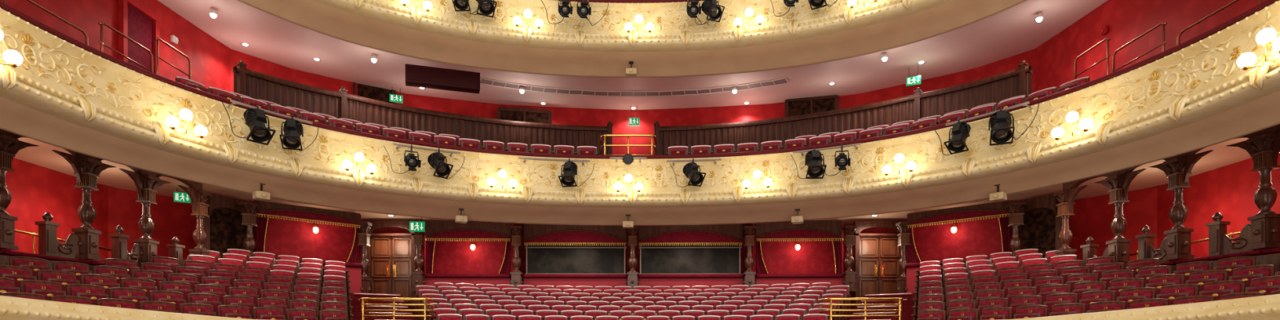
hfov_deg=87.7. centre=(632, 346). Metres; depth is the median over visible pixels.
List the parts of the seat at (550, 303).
rail, backrest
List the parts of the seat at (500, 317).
rail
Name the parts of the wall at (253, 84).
post, post, cap rail, post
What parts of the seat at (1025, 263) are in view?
tip seat, rail, backrest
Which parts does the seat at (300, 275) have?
rail, backrest, tip seat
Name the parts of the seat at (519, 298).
rail, backrest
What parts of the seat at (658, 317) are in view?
rail, backrest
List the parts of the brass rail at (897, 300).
post, rail, rail, rail, rail, post, post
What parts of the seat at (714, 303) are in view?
rail, backrest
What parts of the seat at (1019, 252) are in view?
tip seat, rail, backrest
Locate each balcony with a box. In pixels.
[0,0,1279,225]
[0,293,1279,319]
[237,0,1027,77]
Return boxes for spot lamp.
[208,7,217,17]
[370,53,377,62]
[519,86,524,93]
[732,86,737,93]
[881,52,888,61]
[1035,11,1043,22]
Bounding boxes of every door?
[118,0,159,74]
[366,221,416,307]
[853,221,902,307]
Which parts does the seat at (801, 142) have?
tip seat, rail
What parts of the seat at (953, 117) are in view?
tip seat, backrest, rail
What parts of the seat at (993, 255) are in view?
rail, backrest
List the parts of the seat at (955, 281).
tip seat, backrest, rail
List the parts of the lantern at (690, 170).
colour frame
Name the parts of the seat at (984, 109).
tip seat, rail, backrest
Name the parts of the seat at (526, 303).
rail, backrest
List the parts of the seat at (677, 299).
rail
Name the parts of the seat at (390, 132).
rail, backrest, tip seat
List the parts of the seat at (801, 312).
rail, backrest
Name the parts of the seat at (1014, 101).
tip seat, backrest, rail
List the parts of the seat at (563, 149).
rail, tip seat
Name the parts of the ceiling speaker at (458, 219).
casing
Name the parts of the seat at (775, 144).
tip seat, rail, backrest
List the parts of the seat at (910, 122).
rail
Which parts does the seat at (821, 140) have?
tip seat, rail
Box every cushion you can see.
[0,268,31,276]
[0,280,13,287]
[7,295,44,300]
[13,258,46,266]
[24,283,59,293]
[41,272,74,280]
[54,298,90,304]
[56,263,87,271]
[70,287,103,296]
[84,276,115,284]
[97,268,125,274]
[100,302,133,308]
[108,261,135,266]
[113,290,143,298]
[124,280,153,287]
[134,272,161,278]
[143,304,173,310]
[144,265,169,271]
[152,258,177,263]
[153,293,182,301]
[162,284,189,290]
[170,275,195,281]
[177,268,202,274]
[179,78,204,87]
[182,306,212,313]
[184,262,208,267]
[191,256,213,262]
[191,295,217,302]
[197,287,223,293]
[204,279,228,284]
[208,253,218,256]
[209,271,233,277]
[211,88,235,97]
[215,266,237,271]
[220,260,241,265]
[220,308,248,316]
[225,255,245,259]
[226,297,252,305]
[229,250,248,254]
[231,289,255,295]
[235,281,259,287]
[240,275,262,279]
[243,97,266,105]
[244,269,266,273]
[248,263,268,267]
[251,258,271,262]
[254,253,274,257]
[256,310,281,319]
[259,300,284,306]
[263,292,286,297]
[266,284,288,289]
[269,278,291,282]
[272,271,293,276]
[273,106,295,112]
[275,266,294,271]
[277,261,296,265]
[280,257,297,261]
[289,311,314,319]
[292,302,315,308]
[293,293,316,299]
[296,287,317,291]
[297,280,318,284]
[299,274,319,279]
[301,269,319,273]
[302,113,324,119]
[302,264,320,268]
[303,259,321,263]
[322,303,345,310]
[322,312,345,319]
[323,296,345,301]
[324,283,344,287]
[324,288,345,293]
[325,271,344,275]
[325,277,344,280]
[326,266,344,271]
[327,262,344,266]
[330,119,351,124]
[358,124,377,129]
[384,129,404,133]
[410,133,429,140]
[417,287,434,297]
[420,291,437,303]
[423,295,441,297]
[427,300,445,314]
[431,305,450,319]
[435,137,454,143]
[435,284,452,289]
[435,310,455,319]
[439,288,456,291]
[440,315,460,319]
[443,292,460,298]
[447,296,465,302]
[457,284,472,290]
[460,139,479,146]
[461,288,477,294]
[462,311,481,319]
[466,292,482,296]
[466,316,487,319]
[471,297,488,300]
[475,301,493,304]
[477,285,493,288]
[481,306,499,310]
[482,288,498,292]
[484,142,502,148]
[487,311,506,315]
[488,293,504,296]
[493,297,510,300]
[493,317,514,319]
[497,286,513,288]
[499,302,516,305]
[503,289,519,293]
[506,306,524,310]
[508,144,526,151]
[509,293,525,296]
[512,311,531,315]
[515,297,532,301]
[518,286,533,288]
[520,317,540,319]
[522,302,539,305]
[524,290,539,293]
[529,306,547,310]
[530,293,546,297]
[532,145,549,148]
[537,287,552,289]
[537,297,554,301]
[537,311,556,315]
[544,290,559,293]
[545,302,562,306]
[546,317,565,319]
[551,294,568,297]
[553,307,571,311]
[555,146,573,153]
[557,287,572,289]
[560,298,576,301]
[562,312,581,315]
[564,290,580,293]
[568,302,585,306]
[572,318,591,319]
[573,294,588,297]
[577,287,591,290]
[577,307,595,311]
[578,147,595,149]
[581,298,597,302]
[585,291,599,293]
[586,312,605,315]
[591,302,607,306]
[593,294,609,297]
[596,287,610,290]
[597,318,617,319]
[600,307,617,311]
[603,298,619,302]
[604,291,620,293]
[611,312,629,316]
[613,302,630,306]
[614,294,630,297]
[615,288,630,290]
[622,318,642,319]
[623,307,641,311]
[624,298,640,302]
[625,291,639,293]
[635,288,649,290]
[635,294,650,297]
[635,302,652,306]
[635,312,653,316]
[644,291,660,293]
[645,298,662,302]
[647,307,664,311]
[648,318,667,319]
[654,287,668,290]
[656,294,671,297]
[657,302,674,306]
[659,312,678,315]
[665,291,679,293]
[667,298,684,302]
[669,147,686,149]
[670,307,688,311]
[673,287,688,290]
[674,318,693,319]
[676,294,692,297]
[680,302,697,306]
[684,290,700,293]
[684,312,702,315]
[688,298,705,301]
[692,146,709,149]
[693,287,707,289]
[693,307,711,311]
[697,294,713,297]
[699,317,719,319]
[702,302,719,306]
[705,290,720,293]
[708,311,727,315]
[711,297,727,301]
[712,287,727,289]
[715,145,733,148]
[717,306,735,310]
[718,293,734,297]
[724,317,744,319]
[725,290,741,293]
[725,302,742,305]
[732,286,746,288]
[733,297,749,301]
[733,311,752,315]
[738,144,756,151]
[739,293,755,296]
[741,306,759,310]
[746,289,761,293]
[748,302,765,305]
[751,286,767,288]
[751,317,771,319]
[755,297,772,300]
[758,311,777,315]
[760,293,777,296]
[762,142,780,148]
[765,306,783,310]
[766,288,782,292]
[771,301,789,304]
[772,285,787,288]
[777,297,794,300]
[777,316,798,319]
[782,292,799,295]
[783,311,803,319]
[786,139,804,142]
[787,288,804,294]
[792,284,808,290]
[800,296,817,301]
[804,292,822,298]
[804,315,825,319]
[808,288,826,291]
[809,310,830,319]
[810,137,829,141]
[813,284,829,289]
[814,305,834,319]
[821,300,837,314]
[823,295,841,308]
[827,291,844,303]
[831,287,848,297]
[835,133,854,140]
[861,129,879,136]
[886,124,906,129]
[913,119,934,124]
[920,262,937,266]
[920,266,938,271]
[920,271,939,275]
[920,277,939,280]
[920,283,940,287]
[920,288,941,293]
[920,296,942,301]
[920,303,942,310]
[920,312,943,319]
[941,113,962,119]
[943,259,961,263]
[944,264,963,268]
[945,269,964,273]
[946,274,965,279]
[946,280,967,284]
[947,287,968,291]
[948,293,971,299]
[950,302,973,308]
[951,311,975,319]
[967,257,985,261]
[968,261,987,265]
[969,106,991,112]
[970,266,990,271]
[972,271,992,276]
[973,278,995,282]
[976,284,998,289]
[978,292,1001,297]
[981,300,1005,306]
[983,310,1008,319]
[991,253,1010,257]
[994,258,1013,262]
[996,263,1017,267]
[999,97,1022,105]
[999,269,1020,273]
[1002,275,1024,279]
[1005,281,1029,287]
[1009,289,1034,295]
[1013,297,1039,305]
[1016,250,1035,254]
[1017,308,1044,316]
[1019,255,1039,259]
[1023,260,1044,265]
[1027,266,1049,271]
[1029,88,1053,97]
[1031,271,1055,277]
[1036,279,1061,284]
[1041,287,1067,293]
[1047,253,1056,256]
[1047,295,1074,302]
[1052,256,1074,261]
[1053,306,1082,313]
[1057,262,1080,267]
[1061,79,1085,87]
[1062,268,1087,274]
[1069,275,1094,281]
[1075,284,1102,290]
[1083,293,1111,301]
[1088,258,1112,263]
[1091,304,1121,310]
[1095,265,1121,271]
[1103,272,1130,278]
[1111,280,1141,287]
[1121,290,1151,298]
[1129,261,1156,266]
[1131,302,1164,308]
[1139,268,1168,274]
[1150,276,1181,284]
[1161,287,1195,296]
[1174,298,1210,304]
[1177,263,1208,271]
[1191,272,1223,280]
[1205,283,1240,293]
[1218,258,1252,266]
[1221,295,1257,300]
[1234,267,1270,276]
[1252,279,1279,287]
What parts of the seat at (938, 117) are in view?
rail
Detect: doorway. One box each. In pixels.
[203,192,254,257]
[1011,192,1062,257]
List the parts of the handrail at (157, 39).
post, rail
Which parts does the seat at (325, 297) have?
rail, backrest, tip seat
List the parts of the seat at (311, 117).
rail, backrest, tip seat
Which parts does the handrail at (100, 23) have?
post, rail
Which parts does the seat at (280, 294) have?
rail, backrest, tip seat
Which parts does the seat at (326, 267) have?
rail, backrest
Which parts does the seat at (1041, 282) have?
tip seat, rail, backrest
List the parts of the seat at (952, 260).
rail, backrest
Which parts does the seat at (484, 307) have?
rail, backrest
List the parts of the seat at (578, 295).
rail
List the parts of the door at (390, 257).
handle, handle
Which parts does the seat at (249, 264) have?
rail, backrest, tip seat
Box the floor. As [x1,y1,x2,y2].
[1,253,1278,319]
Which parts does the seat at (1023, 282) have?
tip seat, backrest, rail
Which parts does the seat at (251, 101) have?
rail, backrest, tip seat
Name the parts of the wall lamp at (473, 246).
lamp shade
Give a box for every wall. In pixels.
[0,0,230,91]
[4,157,108,266]
[108,186,1156,312]
[230,48,1035,155]
[232,60,613,155]
[249,200,360,262]
[653,60,1032,155]
[906,200,1016,262]
[1035,0,1266,92]
[1156,152,1279,266]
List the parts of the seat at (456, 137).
rail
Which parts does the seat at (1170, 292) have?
tip seat, rail, backrest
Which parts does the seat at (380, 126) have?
rail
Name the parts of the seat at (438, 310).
rail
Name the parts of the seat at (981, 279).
tip seat, rail, backrest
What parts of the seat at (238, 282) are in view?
rail, backrest, tip seat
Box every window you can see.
[524,244,626,274]
[638,244,742,274]
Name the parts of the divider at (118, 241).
post, scroll panel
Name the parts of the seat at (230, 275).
rail, backrest, tip seat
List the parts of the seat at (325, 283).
rail, backrest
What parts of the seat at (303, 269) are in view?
rail, backrest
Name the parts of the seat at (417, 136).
rail, backrest, tip seat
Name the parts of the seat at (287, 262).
rail, backrest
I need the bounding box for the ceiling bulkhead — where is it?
[404,63,479,93]
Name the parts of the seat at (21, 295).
rail, backrest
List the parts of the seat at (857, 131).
rail, tip seat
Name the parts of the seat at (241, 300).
rail, backrest, tip seat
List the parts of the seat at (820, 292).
rail, backrest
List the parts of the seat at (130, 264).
rail, backrest, tip seat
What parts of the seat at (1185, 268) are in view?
tip seat, rail, backrest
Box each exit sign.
[173,191,191,203]
[389,86,403,103]
[408,216,424,231]
[628,105,639,125]
[906,66,920,85]
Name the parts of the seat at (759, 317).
rail, backrest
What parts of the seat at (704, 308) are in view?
rail, backrest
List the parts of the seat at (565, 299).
rail, backrest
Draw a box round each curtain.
[253,210,360,262]
[425,230,511,275]
[524,231,626,245]
[638,231,742,245]
[755,230,843,274]
[906,210,1012,262]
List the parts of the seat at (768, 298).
rail, backrest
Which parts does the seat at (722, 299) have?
backrest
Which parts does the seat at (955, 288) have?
tip seat, rail, backrest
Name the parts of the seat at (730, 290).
backrest, rail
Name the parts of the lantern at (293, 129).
colour frame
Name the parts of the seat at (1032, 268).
tip seat, rail, backrest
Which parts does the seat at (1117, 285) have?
tip seat, rail, backrest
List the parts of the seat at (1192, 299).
rail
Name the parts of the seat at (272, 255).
rail, backrest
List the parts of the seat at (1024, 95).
rail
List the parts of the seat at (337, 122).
rail, backrest, tip seat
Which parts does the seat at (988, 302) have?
tip seat, rail, backrest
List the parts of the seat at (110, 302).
rail, backrest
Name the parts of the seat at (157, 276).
rail, backrest, tip seat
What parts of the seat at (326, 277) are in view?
rail, backrest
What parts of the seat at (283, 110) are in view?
rail, backrest, tip seat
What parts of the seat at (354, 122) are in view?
rail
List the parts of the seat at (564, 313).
rail, backrest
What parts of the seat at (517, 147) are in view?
rail, tip seat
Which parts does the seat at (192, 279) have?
rail, backrest, tip seat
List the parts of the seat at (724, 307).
rail, backrest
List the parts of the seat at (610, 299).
rail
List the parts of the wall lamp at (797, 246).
lamp shade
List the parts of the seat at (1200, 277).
tip seat, rail, backrest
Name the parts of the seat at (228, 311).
rail, backrest, tip seat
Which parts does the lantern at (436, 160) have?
colour frame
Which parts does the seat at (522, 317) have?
rail, backrest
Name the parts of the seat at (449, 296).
rail, backrest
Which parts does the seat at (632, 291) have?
rail, backrest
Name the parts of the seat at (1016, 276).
tip seat, rail, backrest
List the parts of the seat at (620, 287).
backrest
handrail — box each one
[3,0,88,45]
[97,21,153,72]
[154,37,191,79]
[1074,37,1111,79]
[1111,21,1167,72]
[1176,0,1262,45]
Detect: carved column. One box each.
[0,133,18,250]
[71,156,102,260]
[133,174,159,262]
[188,190,211,255]
[239,202,259,256]
[357,221,372,293]
[411,226,426,292]
[510,226,523,288]
[626,226,639,288]
[742,226,755,288]
[841,225,857,292]
[895,221,911,293]
[1005,202,1026,256]
[1053,190,1076,255]
[1105,174,1131,266]
[1163,156,1194,260]
[1246,133,1279,250]
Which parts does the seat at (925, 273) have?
backrest, rail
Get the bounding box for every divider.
[35,211,79,258]
[108,225,142,266]
[165,235,194,266]
[1080,235,1108,266]
[1135,225,1172,262]
[1205,211,1256,256]
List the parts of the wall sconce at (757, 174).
glass globe, glass globe, glass globe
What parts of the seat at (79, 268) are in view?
rail, backrest, tip seat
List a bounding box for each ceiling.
[13,137,1251,225]
[157,0,1107,110]
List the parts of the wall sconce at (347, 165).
glass globe, glass globe, glass globe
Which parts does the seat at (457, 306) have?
rail, backrest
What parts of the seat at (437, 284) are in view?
rail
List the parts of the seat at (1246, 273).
tip seat, rail, backrest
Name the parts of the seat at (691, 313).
rail, backrest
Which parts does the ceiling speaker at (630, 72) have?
casing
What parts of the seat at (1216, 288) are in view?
tip seat, rail, backrest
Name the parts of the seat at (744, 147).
tip seat, rail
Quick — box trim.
[353,293,412,319]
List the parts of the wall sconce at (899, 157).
glass globe, arm, arm, glass globe, glass globe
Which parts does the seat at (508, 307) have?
rail, backrest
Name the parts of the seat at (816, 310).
rail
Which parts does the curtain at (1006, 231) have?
gold trim, gold trim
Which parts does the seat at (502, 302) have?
rail, backrest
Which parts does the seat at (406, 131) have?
rail, tip seat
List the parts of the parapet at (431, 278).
panel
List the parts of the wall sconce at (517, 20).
glass globe, glass globe, glass globe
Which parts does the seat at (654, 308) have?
rail, backrest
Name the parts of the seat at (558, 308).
rail, backrest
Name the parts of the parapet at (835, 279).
panel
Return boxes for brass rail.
[14,229,128,253]
[360,297,439,319]
[599,133,657,155]
[817,297,902,319]
[1128,231,1240,259]
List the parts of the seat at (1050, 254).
tip seat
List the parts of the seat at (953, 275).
tip seat, rail, backrest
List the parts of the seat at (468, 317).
rail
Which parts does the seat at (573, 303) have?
rail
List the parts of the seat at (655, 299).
rail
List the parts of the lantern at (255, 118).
colour frame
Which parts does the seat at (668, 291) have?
rail, backrest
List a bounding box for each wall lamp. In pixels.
[312,222,318,233]
[470,240,475,250]
[795,240,799,250]
[951,222,957,233]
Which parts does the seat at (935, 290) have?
tip seat, rail, backrest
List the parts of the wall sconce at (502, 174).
glass globe, glass globe, glass globe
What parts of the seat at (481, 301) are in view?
backrest, rail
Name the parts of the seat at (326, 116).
rail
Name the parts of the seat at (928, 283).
rail, backrest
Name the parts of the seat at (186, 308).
rail, backrest, tip seat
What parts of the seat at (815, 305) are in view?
rail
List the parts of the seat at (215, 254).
tip seat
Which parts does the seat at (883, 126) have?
rail, tip seat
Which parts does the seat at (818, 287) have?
rail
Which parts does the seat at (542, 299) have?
backrest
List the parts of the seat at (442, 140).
rail, tip seat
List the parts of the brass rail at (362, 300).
post, post, rail, rail, rail, rail, post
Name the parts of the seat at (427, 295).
rail, backrest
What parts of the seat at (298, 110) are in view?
rail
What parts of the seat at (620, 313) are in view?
rail, backrest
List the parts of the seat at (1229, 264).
tip seat, rail, backrest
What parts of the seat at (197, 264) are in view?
rail, backrest, tip seat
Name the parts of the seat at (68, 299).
rail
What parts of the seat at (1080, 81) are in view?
tip seat, rail, backrest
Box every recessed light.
[240,42,250,46]
[311,57,320,61]
[916,60,925,64]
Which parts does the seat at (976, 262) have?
backrest, rail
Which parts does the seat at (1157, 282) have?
tip seat, rail, backrest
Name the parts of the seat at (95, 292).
backrest, rail, tip seat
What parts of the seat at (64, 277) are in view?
rail, backrest, tip seat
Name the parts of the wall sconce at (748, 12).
glass globe, glass globe, glass globe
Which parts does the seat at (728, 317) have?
rail, backrest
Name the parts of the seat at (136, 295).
rail, backrest, tip seat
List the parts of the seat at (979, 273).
tip seat, rail, backrest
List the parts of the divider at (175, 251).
post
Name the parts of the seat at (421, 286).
backrest, rail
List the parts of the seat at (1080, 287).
tip seat, rail, backrest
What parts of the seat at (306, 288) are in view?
rail, backrest, tip seat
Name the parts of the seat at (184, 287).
rail, backrest, tip seat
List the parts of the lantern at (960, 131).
colour frame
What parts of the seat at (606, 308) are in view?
rail, backrest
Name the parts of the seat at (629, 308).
rail, backrest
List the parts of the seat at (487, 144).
rail, backrest, tip seat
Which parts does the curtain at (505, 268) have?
gold trim, gold trim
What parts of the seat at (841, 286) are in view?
rail, backrest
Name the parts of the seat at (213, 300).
rail, backrest, tip seat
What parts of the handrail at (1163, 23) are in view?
rail, post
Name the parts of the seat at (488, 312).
backrest, rail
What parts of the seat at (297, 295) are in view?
rail, backrest, tip seat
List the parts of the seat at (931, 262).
rail, backrest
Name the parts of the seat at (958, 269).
rail, backrest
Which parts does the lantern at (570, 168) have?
colour frame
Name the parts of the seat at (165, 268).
backrest, rail, tip seat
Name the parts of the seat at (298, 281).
rail, backrest, tip seat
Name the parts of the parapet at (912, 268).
panel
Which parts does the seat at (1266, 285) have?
tip seat, rail, backrest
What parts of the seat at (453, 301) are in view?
rail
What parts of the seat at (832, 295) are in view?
rail, backrest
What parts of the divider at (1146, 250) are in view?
post, scroll panel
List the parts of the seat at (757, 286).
rail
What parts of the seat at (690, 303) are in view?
rail, backrest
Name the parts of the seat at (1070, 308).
tip seat, rail, backrest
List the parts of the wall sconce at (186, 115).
glass globe, arm, arm, glass globe, arm, glass globe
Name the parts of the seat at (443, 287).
rail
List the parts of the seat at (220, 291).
rail, backrest, tip seat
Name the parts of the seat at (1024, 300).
tip seat, backrest, rail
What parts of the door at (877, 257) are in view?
handle, handle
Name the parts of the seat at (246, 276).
rail, backrest, tip seat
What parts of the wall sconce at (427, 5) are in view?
glass globe, glass globe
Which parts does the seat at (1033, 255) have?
tip seat, rail, backrest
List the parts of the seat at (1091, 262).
tip seat, rail, backrest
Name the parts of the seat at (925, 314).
tip seat, rail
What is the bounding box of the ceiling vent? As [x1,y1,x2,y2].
[480,77,788,97]
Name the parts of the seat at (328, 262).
rail, backrest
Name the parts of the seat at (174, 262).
rail, backrest, tip seat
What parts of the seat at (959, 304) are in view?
tip seat, rail, backrest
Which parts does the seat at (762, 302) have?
backrest, rail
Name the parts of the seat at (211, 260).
rail, backrest, tip seat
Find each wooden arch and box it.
[2,129,89,182]
[89,155,149,197]
[149,171,202,210]
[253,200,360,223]
[425,219,511,238]
[524,223,626,242]
[638,223,742,241]
[755,219,843,238]
[907,200,1013,223]
[1062,171,1115,210]
[1115,155,1176,197]
[1176,129,1262,182]
[1262,124,1279,161]
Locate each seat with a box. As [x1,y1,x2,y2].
[0,264,36,287]
[0,276,20,295]
[0,292,45,300]
[8,256,51,276]
[18,280,66,300]
[36,269,79,291]
[49,295,92,304]
[52,261,92,282]
[65,284,108,305]
[80,274,119,297]
[93,265,129,287]
[96,297,138,309]
[104,257,139,277]
[108,287,148,309]
[120,277,157,300]
[131,269,165,290]
[138,300,178,312]
[140,262,173,280]
[149,256,180,273]
[149,290,186,312]
[158,280,193,302]
[167,273,199,293]
[174,266,204,284]
[175,75,217,95]
[178,302,216,315]
[182,260,210,276]
[186,293,222,315]
[188,254,215,269]
[194,284,226,305]
[200,276,231,295]
[207,249,220,263]
[207,269,235,287]
[208,86,248,104]
[212,263,239,279]
[217,257,244,272]
[217,305,251,319]
[222,253,247,266]
[222,295,255,319]
[226,248,250,261]
[228,287,258,306]
[229,91,251,98]
[233,279,262,297]
[237,272,265,289]
[240,96,276,112]
[241,266,267,282]
[245,261,271,275]
[249,256,273,270]
[253,252,275,264]
[253,306,285,319]
[256,297,287,319]
[258,99,281,108]
[260,289,289,309]
[263,282,291,300]
[266,275,293,292]
[270,104,304,119]
[270,269,295,287]
[272,264,297,279]
[275,259,298,275]
[277,254,300,271]
[284,106,309,118]
[286,308,317,319]
[288,299,319,319]
[291,291,319,313]
[293,284,320,305]
[295,278,321,297]
[297,272,322,290]
[298,266,323,284]
[299,111,332,125]
[300,262,324,279]
[302,257,324,273]
[312,112,336,124]
[319,310,348,319]
[320,293,353,315]
[320,301,354,319]
[321,286,352,306]
[322,280,351,299]
[323,275,351,293]
[324,260,349,275]
[324,265,350,280]
[324,270,351,286]
[328,117,359,131]
[338,118,362,130]
[355,123,384,136]
[364,123,387,135]
[382,128,410,139]
[390,127,412,139]
[408,132,435,143]
[414,130,435,142]
[414,284,435,317]
[417,288,439,319]
[421,293,443,319]
[426,297,447,319]
[427,302,452,319]
[433,135,459,146]
[433,307,457,319]
[434,282,453,289]
[437,285,457,293]
[437,313,462,319]
[439,133,459,146]
[441,289,461,298]
[445,293,466,303]
[449,298,471,308]
[454,303,476,314]
[455,283,473,290]
[458,137,483,148]
[459,286,478,294]
[459,308,482,319]
[463,290,483,298]
[465,314,488,319]
[468,294,488,303]
[474,298,495,309]
[475,284,494,291]
[480,287,499,295]
[480,303,501,314]
[483,140,506,151]
[485,309,508,319]
[486,291,505,299]
[491,295,511,304]
[492,314,515,319]
[496,284,514,291]
[497,299,518,309]
[502,288,520,295]
[503,304,525,315]
[506,142,529,152]
[507,291,526,299]
[511,309,533,319]
[514,295,533,304]
[516,284,534,292]
[518,315,541,319]
[520,300,541,309]
[522,288,541,295]
[528,292,548,300]
[528,304,549,315]
[529,143,552,153]
[536,284,553,292]
[536,296,555,304]
[536,309,558,319]
[543,288,561,296]
[543,300,564,310]
[544,315,567,319]
[550,292,568,300]
[551,305,573,315]
[552,145,575,154]
[555,285,573,292]
[558,296,577,305]
[560,310,582,319]
[563,288,582,296]
[566,300,586,310]
[570,315,593,319]
[571,292,590,300]
[575,146,599,155]
[575,285,593,292]
[575,305,596,315]
[580,296,599,305]
[583,288,601,296]
[585,310,606,319]
[589,300,608,310]
[592,293,610,300]
[595,285,612,293]
[595,315,618,319]
[599,305,619,315]
[601,296,620,305]
[604,288,621,296]
[609,310,631,319]
[611,301,631,310]
[613,293,631,301]
[614,285,631,293]
[621,315,644,319]
[622,296,642,305]
[622,305,643,315]
[623,288,641,296]
[633,285,650,293]
[633,293,652,301]
[633,301,653,310]
[634,310,655,319]
[644,288,661,296]
[644,296,663,305]
[645,305,666,315]
[646,315,669,319]
[653,285,670,293]
[654,293,672,300]
[656,300,675,310]
[658,310,679,319]
[663,288,681,296]
[666,146,688,155]
[666,296,684,305]
[668,305,689,315]
[671,285,689,292]
[671,315,694,319]
[675,292,693,300]
[679,300,698,310]
[682,310,704,319]
[684,288,702,296]
[688,145,712,154]
[688,296,706,305]
[691,285,709,292]
[692,305,713,315]
[696,292,715,300]
[697,315,720,319]
[701,300,721,310]
[703,288,722,296]
[706,309,728,319]
[709,296,728,304]
[711,284,728,292]
[712,144,735,153]
[715,304,737,315]
[716,292,736,300]
[724,288,742,295]
[724,300,744,309]
[724,315,746,319]
[730,284,748,292]
[731,295,751,304]
[732,309,754,319]
[734,142,758,152]
[738,291,757,299]
[739,304,761,315]
[744,288,763,295]
[746,299,768,309]
[749,314,773,319]
[751,284,768,291]
[753,295,773,304]
[756,309,779,319]
[758,140,782,151]
[760,291,779,299]
[764,303,785,314]
[765,287,784,295]
[769,298,791,309]
[770,284,789,291]
[776,294,796,303]
[776,314,799,319]
[782,137,806,148]
[782,290,801,298]
[782,308,805,319]
[786,286,805,294]
[788,303,810,314]
[791,283,809,290]
[794,298,815,308]
[795,134,816,146]
[799,293,819,303]
[803,313,827,319]
[804,289,823,298]
[805,135,831,146]
[808,285,827,293]
[808,307,830,319]
[812,282,831,289]
[813,302,837,319]
[817,297,840,319]
[818,132,839,142]
[822,293,844,319]
[826,288,847,319]
[829,284,850,317]
[830,132,856,143]
[842,128,864,139]
[854,128,882,139]
[866,124,888,135]
[880,123,909,136]
[892,120,915,130]
[906,117,937,131]
[911,293,944,315]
[911,301,945,319]
[912,286,943,306]
[913,280,942,299]
[914,270,941,286]
[914,275,942,293]
[915,260,940,275]
[915,265,940,280]
[916,310,946,319]
[917,115,941,124]
[932,111,964,125]
[937,109,968,123]
[940,257,963,273]
[941,262,964,279]
[942,266,966,284]
[942,272,968,290]
[943,278,969,297]
[944,284,972,305]
[945,291,973,313]
[946,299,976,319]
[947,308,978,319]
[960,104,995,119]
[964,102,996,118]
[964,254,987,271]
[966,259,990,275]
[968,264,992,280]
[969,269,995,287]
[971,275,998,292]
[973,282,1001,300]
[975,289,1004,309]
[977,297,1008,319]
[979,306,1013,319]
[988,96,1025,112]
[990,252,1012,264]
[991,256,1015,270]
[994,94,1026,111]
[994,261,1019,275]
[997,266,1023,282]
[1000,272,1027,289]
[1003,279,1031,297]
[1006,287,1036,306]
[1009,295,1042,319]
[1013,305,1048,319]
[1014,248,1038,261]
[1017,86,1056,104]
[1017,253,1042,266]
[1021,257,1047,272]
[1025,263,1053,279]
[1029,269,1058,287]
[1033,276,1064,295]
[1038,284,1071,305]
[1043,293,1078,315]
[1044,249,1057,263]
[1047,75,1089,95]
[1048,302,1086,315]
[1049,254,1076,269]
[1054,260,1083,276]
[1060,266,1090,284]
[1066,273,1098,293]
[1072,280,1106,302]
[1079,290,1115,312]
[1084,256,1115,273]
[1086,300,1126,312]
[1092,262,1124,280]
[1099,269,1133,290]
[1107,277,1144,300]
[1116,287,1156,309]
[1125,257,1160,277]
[1126,297,1168,309]
[1135,265,1172,287]
[1145,274,1185,297]
[1156,284,1199,305]
[1173,261,1213,282]
[1173,295,1215,304]
[1185,269,1228,291]
[1199,280,1246,300]
[1213,256,1256,276]
[1219,292,1265,300]
[1228,264,1275,287]
[1244,275,1279,295]
[1270,289,1279,294]
[1275,271,1279,275]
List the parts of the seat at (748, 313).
rail, backrest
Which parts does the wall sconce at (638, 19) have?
glass globe, glass globe, glass globe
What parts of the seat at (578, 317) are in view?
backrest, rail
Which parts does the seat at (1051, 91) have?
tip seat, rail, backrest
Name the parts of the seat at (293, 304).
rail, backrest, tip seat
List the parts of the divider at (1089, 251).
post, scroll panel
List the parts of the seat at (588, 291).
rail, backrest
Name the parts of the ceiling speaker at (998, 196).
casing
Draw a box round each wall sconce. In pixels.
[0,29,22,67]
[165,108,207,138]
[342,152,376,174]
[400,0,432,12]
[487,169,517,189]
[512,8,542,30]
[613,173,643,193]
[624,14,653,35]
[733,8,764,29]
[742,169,772,190]
[847,0,877,8]
[881,153,915,175]
[1051,111,1093,140]
[1236,27,1279,71]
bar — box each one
[222,99,319,151]
[383,142,465,179]
[518,156,594,186]
[541,0,608,26]
[609,156,646,162]
[666,158,720,187]
[687,0,719,25]
[770,0,836,16]
[791,142,861,178]
[934,101,1039,155]
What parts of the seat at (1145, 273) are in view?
tip seat, rail, backrest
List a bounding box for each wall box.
[424,221,515,278]
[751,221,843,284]
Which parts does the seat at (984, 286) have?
tip seat, backrest, rail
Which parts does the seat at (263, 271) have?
rail, backrest, tip seat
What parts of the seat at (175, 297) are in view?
rail, backrest, tip seat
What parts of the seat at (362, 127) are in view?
rail, backrest, tip seat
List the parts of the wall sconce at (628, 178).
glass globe, glass globe, glass globe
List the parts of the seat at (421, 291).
rail, backrest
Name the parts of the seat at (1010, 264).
tip seat, rail, backrest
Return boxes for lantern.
[243,105,275,145]
[279,115,303,151]
[404,144,421,171]
[427,147,453,178]
[452,0,471,11]
[475,0,497,17]
[558,0,573,17]
[558,158,577,186]
[577,0,591,18]
[622,153,633,164]
[682,158,706,186]
[686,0,701,17]
[701,0,724,22]
[783,0,798,7]
[804,147,826,178]
[808,0,826,10]
[834,143,850,170]
[943,119,970,154]
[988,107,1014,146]
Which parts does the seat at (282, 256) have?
rail, backrest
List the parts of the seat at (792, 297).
rail, backrest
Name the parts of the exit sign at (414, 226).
panel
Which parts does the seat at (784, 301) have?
rail, backrest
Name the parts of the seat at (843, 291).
rail, backrest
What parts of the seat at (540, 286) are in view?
rail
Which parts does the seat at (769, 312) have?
rail, backrest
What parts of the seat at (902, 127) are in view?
tip seat, rail, backrest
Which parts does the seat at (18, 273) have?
rail, backrest, tip seat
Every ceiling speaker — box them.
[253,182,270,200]
[454,208,467,223]
[622,214,633,228]
[625,61,636,76]
[791,208,803,223]
[989,184,1006,201]
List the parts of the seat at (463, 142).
rail, backrest, tip seat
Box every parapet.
[0,249,3,264]
[0,250,90,271]
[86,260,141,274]
[275,256,363,293]
[423,273,511,287]
[522,274,627,288]
[637,274,743,288]
[755,273,844,287]
[905,256,990,293]
[1124,260,1178,274]
[1174,250,1267,270]
[1262,247,1279,271]
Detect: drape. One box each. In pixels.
[253,214,266,252]
[347,225,359,262]
[426,239,435,273]
[498,240,511,275]
[755,239,767,274]
[832,239,842,273]
[907,225,919,262]
[999,213,1012,252]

